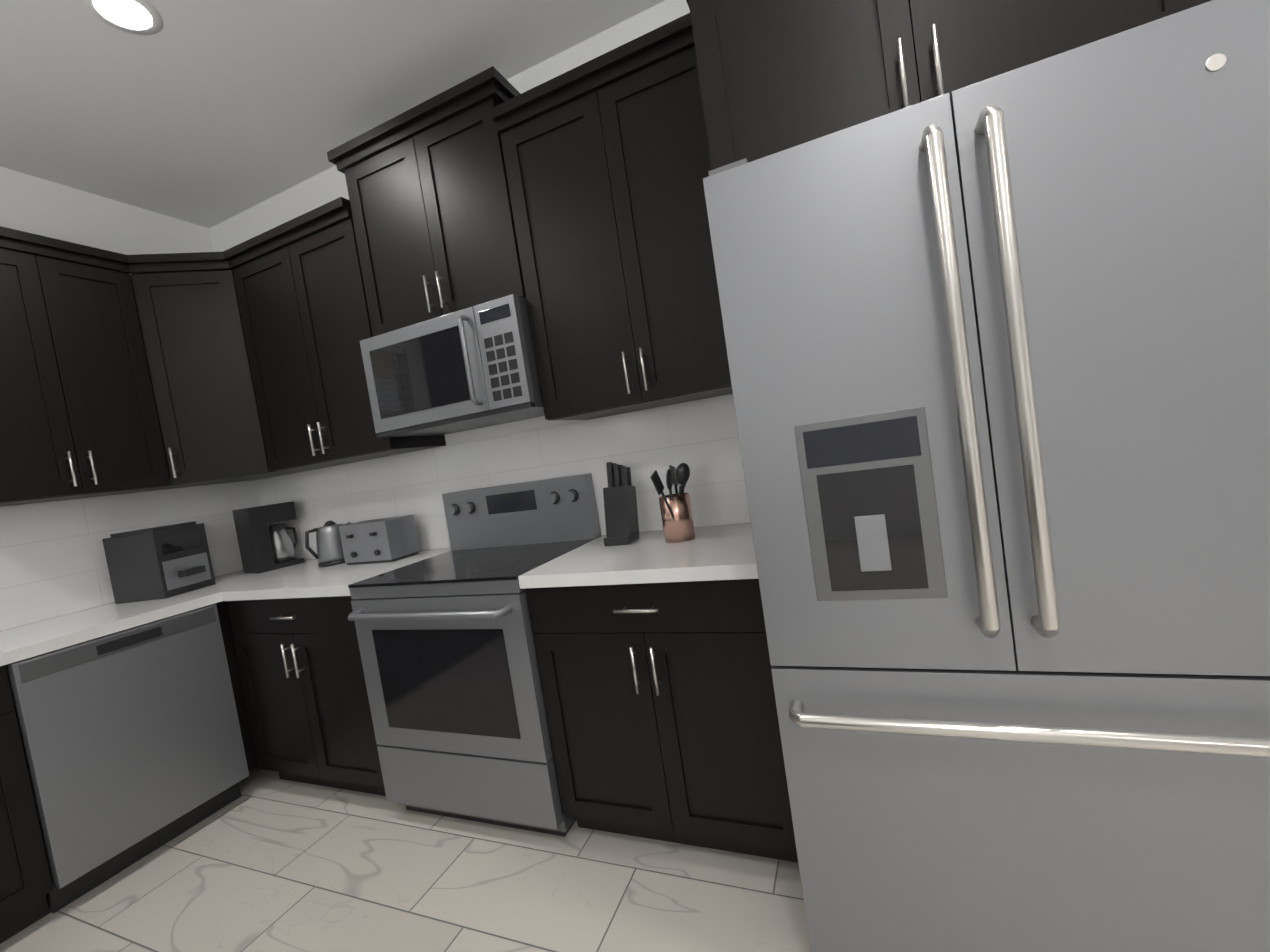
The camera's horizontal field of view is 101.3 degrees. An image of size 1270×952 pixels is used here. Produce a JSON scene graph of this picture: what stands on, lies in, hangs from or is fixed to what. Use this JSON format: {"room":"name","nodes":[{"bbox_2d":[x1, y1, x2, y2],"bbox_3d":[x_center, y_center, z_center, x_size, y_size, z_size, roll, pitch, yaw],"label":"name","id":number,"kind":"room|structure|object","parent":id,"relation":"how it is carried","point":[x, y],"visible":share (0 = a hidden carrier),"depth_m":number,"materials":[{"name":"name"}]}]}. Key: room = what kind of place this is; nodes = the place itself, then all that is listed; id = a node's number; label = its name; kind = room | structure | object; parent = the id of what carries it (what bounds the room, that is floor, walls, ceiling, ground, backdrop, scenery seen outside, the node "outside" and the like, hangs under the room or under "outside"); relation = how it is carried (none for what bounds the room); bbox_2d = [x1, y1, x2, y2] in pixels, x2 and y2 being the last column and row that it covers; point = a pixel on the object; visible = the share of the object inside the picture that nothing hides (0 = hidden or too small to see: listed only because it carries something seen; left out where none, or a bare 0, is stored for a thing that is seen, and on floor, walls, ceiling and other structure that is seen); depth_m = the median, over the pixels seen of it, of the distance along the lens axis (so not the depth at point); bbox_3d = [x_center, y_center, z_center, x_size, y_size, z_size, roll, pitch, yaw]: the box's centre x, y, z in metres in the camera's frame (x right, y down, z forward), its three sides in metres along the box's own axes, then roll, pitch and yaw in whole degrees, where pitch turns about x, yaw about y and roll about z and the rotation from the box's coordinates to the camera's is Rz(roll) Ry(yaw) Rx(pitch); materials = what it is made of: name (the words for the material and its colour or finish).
{"room":"kitchen","nodes":[
{"label":"kitchen","id":0,"kind":"room"},
{"bbox_2d":[0,166,251,506],"bbox_3d":[-3.338,0.294,0.518,0.150,2.870,5.875,-7,3,23],"label":"wall","id":1,"kind":"structure","parent":0,"point":[37,205],"depth_m":2.50,"materials":[{"name":"white paint"}]},
{"bbox_2d":[0,232,95,511],"bbox_3d":[-2.518,-0.390,2.053,0.328,1.005,0.359,-7,3,23],"label":"upper cabinet","id":2,"kind":"object","parent":1,"relation":"attached to","point":[27,470],"depth_m":2.00,"materials":[{"name":"black wood"}]},
{"bbox_2d":[8,232,159,503],"bbox_3d":[-2.396,-0.420,2.291,0.375,1.005,0.410,-7,3,23],"label":"upper cabinet","id":3,"kind":"object","parent":1,"relation":"attached to","point":[71,300],"depth_m":2.18,"materials":[{"name":"black wood"}]},
{"bbox_2d":[0,0,664,227],"bbox_3d":[-0.285,-1.595,-0.931,7.300,0.100,5.875,-7,3,23],"label":"ceiling","id":4,"kind":"structure","parent":0,"point":[208,113],"depth_m":2.00,"materials":[{"name":"white paint"}]},
{"bbox_2d":[81,0,162,34],"bbox_3d":[-1.620,-1.471,1.651,0.190,0.005,0.190,-7,3,23],"label":"recessed light","id":5,"kind":"object","parent":4,"relation":"in","point":[140,17],"visible":1,"depth_m":1.66,"materials":[{"name":"white"}]},
{"bbox_2d":[0,767,810,951],"bbox_3d":[0.156,1.338,-0.783,7.300,0.100,5.875,-7,3,23],"label":"floor","id":6,"kind":"structure","parent":0,"point":[269,861],"depth_m":1.63,"materials":[{"name":"tile"}]},
{"bbox_2d":[0,663,53,943],"bbox_3d":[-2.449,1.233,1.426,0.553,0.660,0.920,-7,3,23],"label":"base cabinet","id":7,"kind":"object","parent":6,"relation":"on","point":[25,878],"depth_m":1.67,"materials":[{"name":"black wood"}]},
{"bbox_2d":[5,604,248,912],"bbox_3d":[-2.108,1.042,2.091,0.604,0.868,0.592,-7,3,23],"label":"dishwasher","id":8,"kind":"object","parent":6,"relation":"on","point":[132,744],"visible":0.9,"depth_m":1.91,"materials":[{"name":"silver metal"}]},
{"bbox_2d":[140,604,251,771],"bbox_3d":[-1.922,0.982,2.688,0.606,0.872,0.653,-7,3,23],"label":"base cabinet","id":9,"kind":"object","parent":6,"relation":"on","point":[224,631],"depth_m":2.29,"materials":[{"name":"black wood"}]},
{"bbox_2d":[220,596,385,795],"bbox_3d":[-1.246,0.894,2.428,0.808,0.872,0.608,-7,3,23],"label":"base cabinet","id":10,"kind":"object","parent":6,"relation":"on","point":[297,664],"depth_m":2.14,"materials":[{"name":"black wood"}]},
{"bbox_2d":[0,560,318,667],"bbox_3d":[-2.342,0.630,1.734,0.653,0.040,2.654,-7,3,23],"label":"countertop","id":11,"kind":"structure","parent":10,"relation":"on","point":[24,641],"depth_m":2.05,"materials":[{"name":"white stone"}]},
{"bbox_2d":[102,521,215,603],"bbox_3d":[-2.188,0.392,2.425,0.325,0.315,0.230,-8,3,11],"label":"air fryer","id":12,"kind":"object","parent":11,"relation":"on","point":[160,562],"visible":1,"depth_m":2.33,"materials":[{"name":"black plastic"}]},
{"bbox_2d":[232,501,304,573],"bbox_3d":[-1.958,0.325,2.811,0.180,0.340,0.248,-7,3,33],"label":"coffee maker","id":13,"kind":"object","parent":11,"relation":"on","point":[264,546],"visible":1,"depth_m":2.73,"materials":[{"name":"black plastic"}]},
{"bbox_2d":[220,548,450,599],"bbox_3d":[-1.307,0.441,2.389,0.783,0.040,0.633,-7,3,23],"label":"countertop","id":14,"kind":"structure","parent":10,"relation":"on","point":[305,583],"depth_m":2.20,"materials":[{"name":"white stone"}]},
{"bbox_2d":[305,521,350,566],"bbox_3d":[-1.521,0.332,2.607,0.159,0.217,0.211,-7,3,23],"label":"kettle","id":15,"kind":"object","parent":14,"relation":"on","point":[329,547],"visible":0.77,"depth_m":2.55,"materials":[{"name":"silver metal"}]},
{"bbox_2d":[339,515,419,564],"bbox_3d":[-1.226,0.307,2.486,0.300,0.192,0.190,-7,3,23],"label":"toaster","id":16,"kind":"object","parent":14,"relation":"on","point":[389,539],"visible":1,"depth_m":2.42,"materials":[{"name":"silver metal"}]},
{"bbox_2d":[348,473,600,836],"bbox_3d":[-0.571,0.652,2.065,0.756,1.184,0.687,-7,3,23],"label":"range","id":17,"kind":"object","parent":6,"relation":"on","point":[446,643],"visible":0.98,"depth_m":1.83,"materials":[{"name":"silver metal"}]},
{"bbox_2d":[519,580,797,861],"bbox_3d":[0.179,0.710,1.830,0.778,0.872,0.608,-7,3,23],"label":"base cabinet","id":18,"kind":"object","parent":6,"relation":"on","point":[660,702],"depth_m":1.54,"materials":[{"name":"black wood"}]},
{"bbox_2d":[518,520,758,587],"bbox_3d":[0.107,0.259,1.795,0.778,0.040,0.633,-7,3,23],"label":"countertop","id":19,"kind":"structure","parent":18,"relation":"on","point":[717,551],"depth_m":1.61,"materials":[{"name":"white stone"}]},
{"bbox_2d":[603,462,639,545],"bbox_3d":[-0.062,0.098,1.991,0.104,0.308,0.151,-7,3,23],"label":"knife block","id":20,"kind":"object","parent":19,"relation":"on","point":[621,511],"visible":1,"depth_m":1.97,"materials":[{"name":"black plastic"}]},
{"bbox_2d":[650,463,695,542],"bbox_3d":[0.146,0.093,1.851,0.121,0.270,0.261,-7,3,23],"label":"utensil holder","id":21,"kind":"object","parent":19,"relation":"on","point":[677,518],"visible":1,"depth_m":1.81,"materials":[{"name":"orange metal"}]},
{"bbox_2d":[703,0,1269,951],"bbox_3d":[0.828,0.163,1.315,0.895,1.809,0.924,-7,3,23],"label":"refrigerator","id":22,"kind":"object","parent":6,"relation":"on","point":[999,356],"visible":1,"depth_m":0.92,"materials":[{"name":"silver metal"}]},
{"bbox_2d":[209,0,727,535],"bbox_3d":[1.074,-0.432,1.752,7.150,2.870,0.150,-7,3,23],"label":"wall","id":23,"kind":"structure","parent":0,"point":[313,192],"depth_m":2.41,"materials":[{"name":"white paint"}]},
{"bbox_2d":[116,251,327,495],"bbox_3d":[-2.095,-0.482,2.606,0.698,1.005,0.633,-7,3,23],"label":"upper cabinet","id":24,"kind":"object","parent":23,"relation":"attached to","point":[184,328],"depth_m":2.43,"materials":[{"name":"black wood"}]},
{"bbox_2d":[228,200,451,475],"bbox_3d":[-1.442,-0.573,2.476,0.857,1.005,0.365,-7,3,23],"label":"upper cabinet","id":25,"kind":"object","parent":23,"relation":"attached to","point":[300,289],"depth_m":2.33,"materials":[{"name":"black wood"}]},
{"bbox_2d":[336,80,519,336],"bbox_3d":[-0.741,-0.989,2.165,0.756,0.740,0.328,-7,3,23],"label":"upper cabinet","id":26,"kind":"object","parent":23,"relation":"attached to","point":[426,200],"depth_m":2.00,"materials":[{"name":"black wood"}]},
{"bbox_2d":[360,294,544,437],"bbox_3d":[-0.681,-0.415,2.131,0.754,0.400,0.429,-7,3,23],"label":"microwave","id":27,"kind":"object","parent":26,"relation":"attached to","point":[471,368],"visible":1,"depth_m":1.96,"materials":[{"name":"silver metal"}]},
{"bbox_2d":[492,28,732,423],"bbox_3d":[0.008,-0.792,1.883,0.778,1.065,0.328,-7,3,23],"label":"upper cabinet","id":28,"kind":"object","parent":23,"relation":"attached to","point":[570,207],"depth_m":1.74,"materials":[{"name":"black wood"}]},
{"bbox_2d":[684,0,1209,177],"bbox_3d":[0.714,-1.090,1.382,0.966,0.634,0.663,-7,3,23],"label":"upper cabinet","id":29,"kind":"object","parent":23,"relation":"attached to","point":[769,77],"depth_m":1.15,"materials":[{"name":"black wood"}]}
]}

